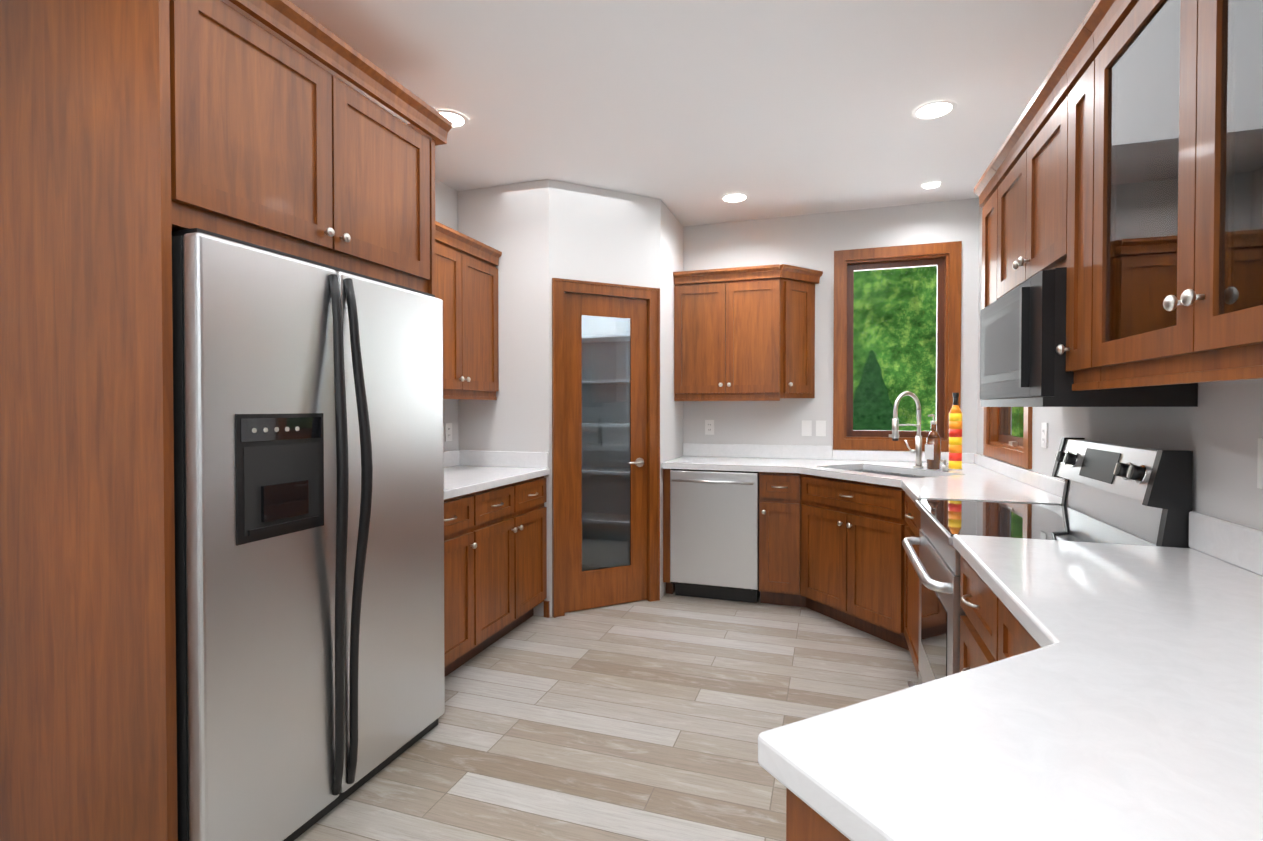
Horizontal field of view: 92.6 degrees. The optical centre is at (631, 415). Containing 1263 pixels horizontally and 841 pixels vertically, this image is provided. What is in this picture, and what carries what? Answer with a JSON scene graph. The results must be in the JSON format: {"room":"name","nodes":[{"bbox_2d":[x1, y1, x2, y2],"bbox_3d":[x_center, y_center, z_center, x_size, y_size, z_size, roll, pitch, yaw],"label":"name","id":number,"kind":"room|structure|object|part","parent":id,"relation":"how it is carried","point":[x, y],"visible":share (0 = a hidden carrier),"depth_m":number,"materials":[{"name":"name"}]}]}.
{"room":"kitchen","nodes":[
{"label":"kitchen","id":0,"kind":"room"},
{"bbox_2d":[435,178,458,450],"bbox_3d":[-1.949,-0.075,1.701,0.120,2.720,7.470,0,1,18],"label":"wall","id":1,"kind":"structure","parent":0,"point":[446,205],"depth_m":3.86,"materials":[{"name":"white paint"}]},
{"bbox_2d":[445,423,451,440],"bbox_3d":[-1.167,0.107,3.851,0.008,0.114,0.070,0,1,18],"label":"electrical outlet","id":2,"kind":"object","parent":1,"relation":"attached to","point":[448,431],"visible":1,"depth_m":3.85,"materials":[{"name":"white plastic"}]},
{"bbox_2d":[435,221,501,399],"bbox_3d":[-1.172,-0.561,3.302,0.335,0.940,1.242,0,1,18],"label":"upper cabinet","id":3,"kind":"object","parent":1,"relation":"attached to","point":[466,281],"visible":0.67,"depth_m":3.52,"materials":[{"name":"brown wood"}]},
{"bbox_2d":[458,179,549,615],"bbox_3d":[-0.807,-0.102,3.897,0.657,2.717,0.100,0,1,18],"label":"wall","id":4,"kind":"structure","parent":0,"point":[510,222],"depth_m":3.81,"materials":[{"name":"white paint"}]},
{"bbox_2d":[543,601,549,617],"bbox_3d":[-0.530,1.208,3.763,0.035,0.100,0.014,0,1,18],"label":"baseboard","id":5,"kind":"structure","parent":4,"relation":"attached to","point":[546,609],"depth_m":3.76,"materials":[{"name":"brown wood"}]},
{"bbox_2d":[549,179,660,616],"bbox_3d":[-0.179,-0.103,3.968,0.792,2.717,0.100,0,1,-27],"label":"wall","id":6,"kind":"structure","parent":0,"point":[603,235],"depth_m":3.88,"materials":[{"name":"white paint"}]},
{"bbox_2d":[564,293,646,612],"bbox_3d":[-0.161,0.237,3.924,0.612,2.022,0.098,0,1,-27],"label":"pantry door","id":7,"kind":"structure","parent":6,"relation":"in","point":[597,587],"depth_m":3.94,"materials":[{"name":"brown wood"}]},
{"bbox_2d":[552,278,659,617],"bbox_3d":[-0.174,0.201,3.961,0.756,2.108,0.125,0,1,-27],"label":"door frame","id":8,"kind":"structure","parent":6,"relation":"attached to","point":[561,287],"depth_m":3.88,"materials":[{"name":"brown wood"}]},
{"bbox_2d":[294,565,917,840],"bbox_3d":[-0.345,1.342,1.187,3.500,0.100,7.470,0,1,18],"label":"floor","id":9,"kind":"structure","parent":0,"point":[643,720],"depth_m":2.49,"materials":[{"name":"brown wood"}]},
{"bbox_2d":[0,0,451,840],"bbox_3d":[-1.314,0.024,2.150,0.797,2.510,1.140,0,1,18],"label":"surround","id":10,"kind":"object","parent":9,"relation":"on","point":[134,134],"visible":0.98,"depth_m":1.62,"materials":[{"name":"brown wood"}]},
{"bbox_2d":[172,228,444,840],"bbox_3d":[-1.268,0.397,2.113,0.878,1.765,1.010,0,1,18],"label":"fridge","id":11,"kind":"object","parent":9,"relation":"on","point":[279,465],"depth_m":1.79,"materials":[{"name":"silver metal"}]},
{"bbox_3d":[-0.953,0.384,2.008,0.060,1.705,1.010,0,1,18],"label":"fridge door","id":12,"kind":"part","parent":11,"relation":"part of","materials":[{"name":"silver metal"}]},
{"bbox_2d":[444,476,546,676],"bbox_3d":[-1.010,0.820,3.267,0.677,0.890,1.242,0,1,18],"label":"base cabinet","id":13,"kind":"object","parent":9,"relation":"on","point":[495,564],"visible":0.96,"depth_m":3.16,"materials":[{"name":"brown wood"}]},
{"bbox_2d":[444,450,549,499],"bbox_3d":[-1.017,0.304,3.262,0.662,0.140,1.242,0,1,18],"label":"countertop","id":14,"kind":"structure","parent":13,"relation":"on","point":[468,471],"depth_m":3.72,"materials":[{"name":"white stone"}]},
{"bbox_2d":[663,469,674,593],"bbox_3d":[0.336,0.804,4.443,0.050,0.890,0.600,0,1,18],"label":"cabinet filler","id":15,"kind":"object","parent":9,"relation":"on","point":[670,587],"visible":0.25,"depth_m":4.16,"materials":[{"name":"brown wood"}]},
{"bbox_2d":[670,469,759,602],"bbox_3d":[0.632,0.808,4.297,0.592,0.886,0.651,0,1,18],"label":"dishwasher","id":16,"kind":"object","parent":9,"relation":"on","point":[720,592],"depth_m":4.03,"materials":[{"name":"silver metal"}]},
{"bbox_3d":[0.536,0.440,4.003,0.540,0.017,0.041,0,1,18],"label":"dishwasher handle","id":17,"kind":"part","parent":16,"relation":"part of","materials":[{"name":"silver metal"}]},
{"bbox_3d":[0.547,0.758,4.040,0.592,0.763,0.026,0,1,18],"label":"dishwasher door","id":18,"kind":"part","parent":16,"relation":"part of","materials":[{"name":"silver metal"}]},
{"bbox_2d":[759,472,800,606],"bbox_3d":[1.048,0.807,4.178,0.265,0.890,0.655,0,1,18],"label":"base cabinet","id":19,"kind":"object","parent":9,"relation":"on","point":[779,538],"visible":0.98,"depth_m":3.91,"materials":[{"name":"brown wood"}]},
{"bbox_2d":[786,788,849,840],"bbox_3d":[0.657,0.857,0.465,0.646,0.890,0.850,0,1,-27],"label":"base cabinet","id":20,"kind":"object","parent":9,"relation":"on","point":[805,821],"depth_m":0.67,"materials":[{"name":"brown wood"}]},
{"bbox_2d":[758,511,1262,840],"bbox_3d":[0.731,0.337,0.855,1.011,0.140,1.950,0,1,18],"label":"countertop","id":21,"kind":"structure","parent":20,"relation":"on","point":[1124,702],"depth_m":0.72,"materials":[{"name":"white stone"}]},
{"bbox_2d":[801,469,924,649],"bbox_3d":[1.623,0.814,3.716,1.117,0.890,1.170,0,1,18],"label":"base cabinet","id":22,"kind":"object","parent":9,"relation":"on","point":[852,556],"visible":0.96,"depth_m":3.46,"materials":[{"name":"brown wood"}]},
{"bbox_2d":[662,443,1064,504],"bbox_3d":[1.083,0.301,3.538,2.034,0.140,1.834,0,1,18],"label":"countertop","id":23,"kind":"structure","parent":22,"relation":"on","point":[980,477],"depth_m":3.79,"materials":[{"name":"white stone"}]},
{"bbox_2d":[850,470,924,477],"bbox_3d":[1.537,0.465,3.647,0.438,0.188,0.748,0,1,-27],"label":"sink basin","id":24,"kind":"object","parent":23,"relation":"in","point":[892,474],"depth_m":3.87,"materials":[{"name":"silver metal"}]},
{"bbox_2d":[892,391,923,467],"bbox_3d":[1.714,0.089,3.744,0.198,0.476,0.230,0,1,18],"label":"faucet","id":25,"kind":"object","parent":23,"relation":"on","point":[917,451],"visible":1,"depth_m":3.75,"materials":[{"name":"silver metal"}]},
{"bbox_2d":[925,414,940,468],"bbox_3d":[1.850,0.160,3.705,0.090,0.335,0.090,0,1,18],"label":"soap bottle","id":26,"kind":"object","parent":23,"relation":"on","point":[933,450],"visible":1,"depth_m":3.68,"materials":[{"name":"brown glass"}]},
{"bbox_2d":[940,459,947,470],"bbox_3d":[1.853,0.294,3.579,0.048,0.070,0.048,0,1,18],"label":"soap dispenser","id":27,"kind":"object","parent":23,"relation":"on","point":[945,467],"visible":1,"depth_m":3.57,"materials":[{"name":"silver metal"}]},
{"bbox_2d":[948,393,961,469],"bbox_3d":[1.972,0.095,3.672,0.075,0.466,0.076,0,1,18],"label":"bottle","id":28,"kind":"object","parent":23,"relation":"on","point":[955,437],"visible":0.98,"depth_m":3.65,"materials":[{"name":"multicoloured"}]},
{"bbox_2d":[904,493,920,675],"bbox_3d":[1.579,0.826,2.765,0.602,0.890,0.663,0,1,18],"label":"base cabinet","id":29,"kind":"object","parent":9,"relation":"on","point":[911,581],"visible":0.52,"depth_m":2.91,"materials":[{"name":"brown wood"}]},
{"bbox_2d":[960,555,1040,671],"bbox_3d":[1.095,0.846,1.310,0.602,0.890,0.866,0,1,18],"label":"base cabinet","id":30,"kind":"object","parent":9,"relation":"on","point":[992,629],"visible":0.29,"depth_m":1.53,"materials":[{"name":"brown wood"}]},
{"bbox_2d":[902,437,1192,686],"bbox_3d":[1.321,0.685,2.094,0.651,1.191,0.760,0,1,18],"label":"range","id":31,"kind":"object","parent":9,"relation":"on","point":[1114,493],"visible":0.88,"depth_m":1.94,"materials":[{"name":"silver metal"}]},
{"bbox_2d":[221,0,1095,225],"bbox_3d":[-0.345,-1.477,1.149,3.500,0.100,7.470,0,1,18],"label":"ceiling","id":32,"kind":"structure","parent":0,"point":[689,112],"depth_m":2.66,"materials":[{"name":"white paint"}]},
{"bbox_2d":[436,110,467,127],"bbox_3d":[-0.896,-1.446,2.950,0.192,0.002,0.192,0,1,18],"label":"recessed light","id":33,"kind":"object","parent":32,"relation":"in","point":[457,120],"visible":0.54,"depth_m":2.94,"materials":[{"name":"white plastic"}]},
{"bbox_2d":[720,193,748,202],"bbox_3d":[0.694,-1.461,4.055,0.192,0.002,0.192,0,1,18],"label":"recessed light","id":34,"kind":"object","parent":32,"relation":"in","point":[734,197],"visible":1,"depth_m":4.04,"materials":[{"name":"white plastic"}]},
{"bbox_2d":[922,182,941,188],"bbox_3d":[1.905,-1.458,3.832,0.115,0.002,0.115,0,1,18],"label":"recessed light","id":35,"kind":"object","parent":32,"relation":"in","point":[931,185],"visible":1,"depth_m":3.82,"materials":[{"name":"white plastic"}]},
{"bbox_2d":[912,100,956,119],"bbox_3d":[1.435,-1.445,2.860,0.192,0.002,0.192,0,1,18],"label":"recessed light","id":36,"kind":"object","parent":32,"relation":"in","point":[934,109],"visible":1,"depth_m":2.85,"materials":[{"name":"white plastic"}]},
{"bbox_2d":[660,200,682,598],"bbox_3d":[0.253,-0.110,4.428,0.100,2.717,0.657,0,1,18],"label":"wall","id":37,"kind":"structure","parent":0,"point":[671,433],"depth_m":4.29,"materials":[{"name":"white paint"}]},
{"bbox_2d":[582,198,978,566],"bbox_3d":[0.813,-0.114,4.655,3.260,2.720,0.120,0,1,18],"label":"wall","id":38,"kind":"structure","parent":0,"point":[812,241],"depth_m":4.48,"materials":[{"name":"white paint"}]},
{"bbox_2d":[582,512,629,524],"bbox_3d":[-0.272,0.814,4.794,1.114,0.020,0.317,0,1,18],"label":"shelf","id":39,"kind":"object","parent":38,"relation":"attached to","point":[622,516],"depth_m":4.66,"materials":[{"name":"white"}]},
{"bbox_2d":[582,466,629,474],"bbox_3d":[-0.272,0.434,4.789,1.114,0.020,0.317,0,1,18],"label":"shelf","id":40,"kind":"object","parent":38,"relation":"attached to","point":[607,471],"depth_m":4.62,"materials":[{"name":"white"}]},
{"bbox_2d":[582,423,629,426],"bbox_3d":[-0.272,0.074,4.784,1.114,0.020,0.317,0,1,18],"label":"shelf","id":41,"kind":"object","parent":38,"relation":"attached to","point":[601,425],"depth_m":4.58,"materials":[{"name":"white"}]},
{"bbox_2d":[582,379,629,383],"bbox_3d":[-0.272,-0.266,4.780,1.114,0.020,0.317,0,1,18],"label":"shelf","id":42,"kind":"object","parent":38,"relation":"attached to","point":[609,382],"depth_m":4.59,"materials":[{"name":"white"}]},
{"bbox_2d":[582,334,629,342],"bbox_3d":[-0.272,-0.606,4.775,1.114,0.020,0.317,0,1,18],"label":"shelf","id":43,"kind":"object","parent":38,"relation":"attached to","point":[605,338],"depth_m":4.62,"materials":[{"name":"white"}]},
{"bbox_2d":[705,420,713,434],"bbox_3d":[0.603,0.091,4.659,0.070,0.114,0.008,0,1,18],"label":"electrical outlet","id":44,"kind":"object","parent":38,"relation":"attached to","point":[709,427],"visible":1,"depth_m":4.66,"materials":[{"name":"white plastic"}]},
{"bbox_2d":[673,264,780,400],"bbox_3d":[0.714,-0.576,4.439,0.757,0.940,0.335,0,1,18],"label":"upper cabinet","id":45,"kind":"object","parent":38,"relation":"attached to","point":[726,334],"visible":0.98,"depth_m":4.30,"materials":[{"name":"brown wood"}]},
{"bbox_2d":[779,264,822,397],"bbox_3d":[1.205,-0.584,4.292,0.289,0.920,0.350,0,1,18],"label":"upper cabinet","id":46,"kind":"object","parent":38,"relation":"attached to","point":[797,332],"visible":1,"depth_m":4.29,"materials":[{"name":"brown wood"}]},
{"bbox_2d":[802,420,811,435],"bbox_3d":[1.286,0.094,4.432,0.070,0.114,0.009,0,1,18],"label":"light switch","id":47,"kind":"object","parent":38,"relation":"attached to","point":[806,427],"visible":1,"depth_m":4.43,"materials":[{"name":"white plastic"}]},
{"bbox_2d":[816,421,825,435],"bbox_3d":[1.381,0.094,4.400,0.070,0.114,0.009,0,1,18],"label":"light switch","id":48,"kind":"object","parent":38,"relation":"attached to","point":[820,428],"visible":1,"depth_m":4.40,"materials":[{"name":"white plastic"}]},
{"bbox_2d":[833,241,961,451],"bbox_3d":[1.867,-0.469,4.285,0.820,1.430,0.128,0,1,18],"label":"window","id":49,"kind":"structure","parent":38,"relation":"in","point":[945,258],"depth_m":4.24,"materials":[{"name":"brown wood"}]},
{"bbox_2d":[977,207,1262,529],"bbox_3d":[1.258,-0.060,0.635,0.120,2.720,7.470,0,1,18],"label":"wall","id":50,"kind":"structure","parent":0,"point":[1218,431],"depth_m":1.61,"materials":[{"name":"white paint"}]},
{"bbox_2d":[974,163,1001,308],"bbox_3d":[1.648,-0.551,2.532,0.335,0.940,0.305,0,1,18],"label":"upper cabinet","id":51,"kind":"object","parent":50,"relation":"attached to","point":[986,188],"visible":0.23,"depth_m":2.57,"materials":[{"name":"brown wood"}]},
{"bbox_2d":[983,399,1032,468],"bbox_3d":[2.156,-0.457,3.377,0.128,1.430,0.920,0,1,18],"label":"window","id":52,"kind":"structure","parent":50,"relation":"in","point":[1001,442],"depth_m":3.52,"materials":[{"name":"brown wood"}]},
{"bbox_2d":[991,59,1073,298],"bbox_3d":[1.480,-0.721,2.023,0.335,0.587,0.760,0,1,18],"label":"upper cabinet","id":53,"kind":"object","parent":50,"relation":"attached to","point":[1029,163],"visible":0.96,"depth_m":1.98,"materials":[{"name":"brown wood"}]},
{"bbox_2d":[980,267,1197,406],"bbox_3d":[1.457,-0.227,2.037,0.383,0.395,0.760,0,1,18],"label":"microwave","id":54,"kind":"object","parent":53,"relation":"attached to","point":[1022,337],"visible":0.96,"depth_m":1.77,"materials":[{"name":"black metal"}]},
{"bbox_2d":[1041,423,1047,447],"bbox_3d":[1.901,0.091,2.779,0.008,0.114,0.070,0,1,18],"label":"electrical outlet","id":55,"kind":"object","parent":50,"relation":"attached to","point":[1044,435],"visible":0.98,"depth_m":2.77,"materials":[{"name":"white plastic"}]},
{"bbox_2d":[1056,20,1100,390],"bbox_3d":[1.331,-0.538,1.577,0.335,0.940,0.180,0,1,18],"label":"upper cabinet","id":56,"kind":"object","parent":50,"relation":"attached to","point":[1077,57],"visible":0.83,"depth_m":1.63,"materials":[{"name":"brown wood"}]},
{"bbox_2d":[1083,0,1262,388],"bbox_3d":[1.158,-0.531,1.057,0.335,0.940,0.912,0,1,18],"label":"upper cabinet","id":57,"kind":"object","parent":50,"relation":"attached to","point":[1178,226],"visible":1,"depth_m":1.17,"materials":[{"name":"brown wood"}]},
{"bbox_2d":[1257,438,1262,488],"bbox_3d":[1.427,0.110,1.351,0.008,0.114,0.070,0,1,18],"label":"electrical outlet","id":58,"kind":"object","parent":50,"relation":"attached to","point":[1260,466],"visible":1,"depth_m":1.38,"materials":[{"name":"white plastic"}]},
{"label":"outside","id":59,"kind":"structure","parent":0,"visible":0},
{"bbox_2d":[853,266,1023,436],"bbox_3d":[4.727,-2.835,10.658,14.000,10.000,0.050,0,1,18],"label":"trees","id":60,"kind":"object","parent":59,"point":[910,317],"depth_m":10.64,"materials":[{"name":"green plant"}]},
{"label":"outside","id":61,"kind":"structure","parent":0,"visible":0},
{"bbox_2d":[853,350,893,430],"bbox_3d":[3.412,0.383,8.583,1.540,2.620,1.501,0,1,18],"label":"evergreen tree","id":62,"kind":"object","parent":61,"point":[877,393],"depth_m":8.38,"materials":[{"name":"green plant"}]}
]}

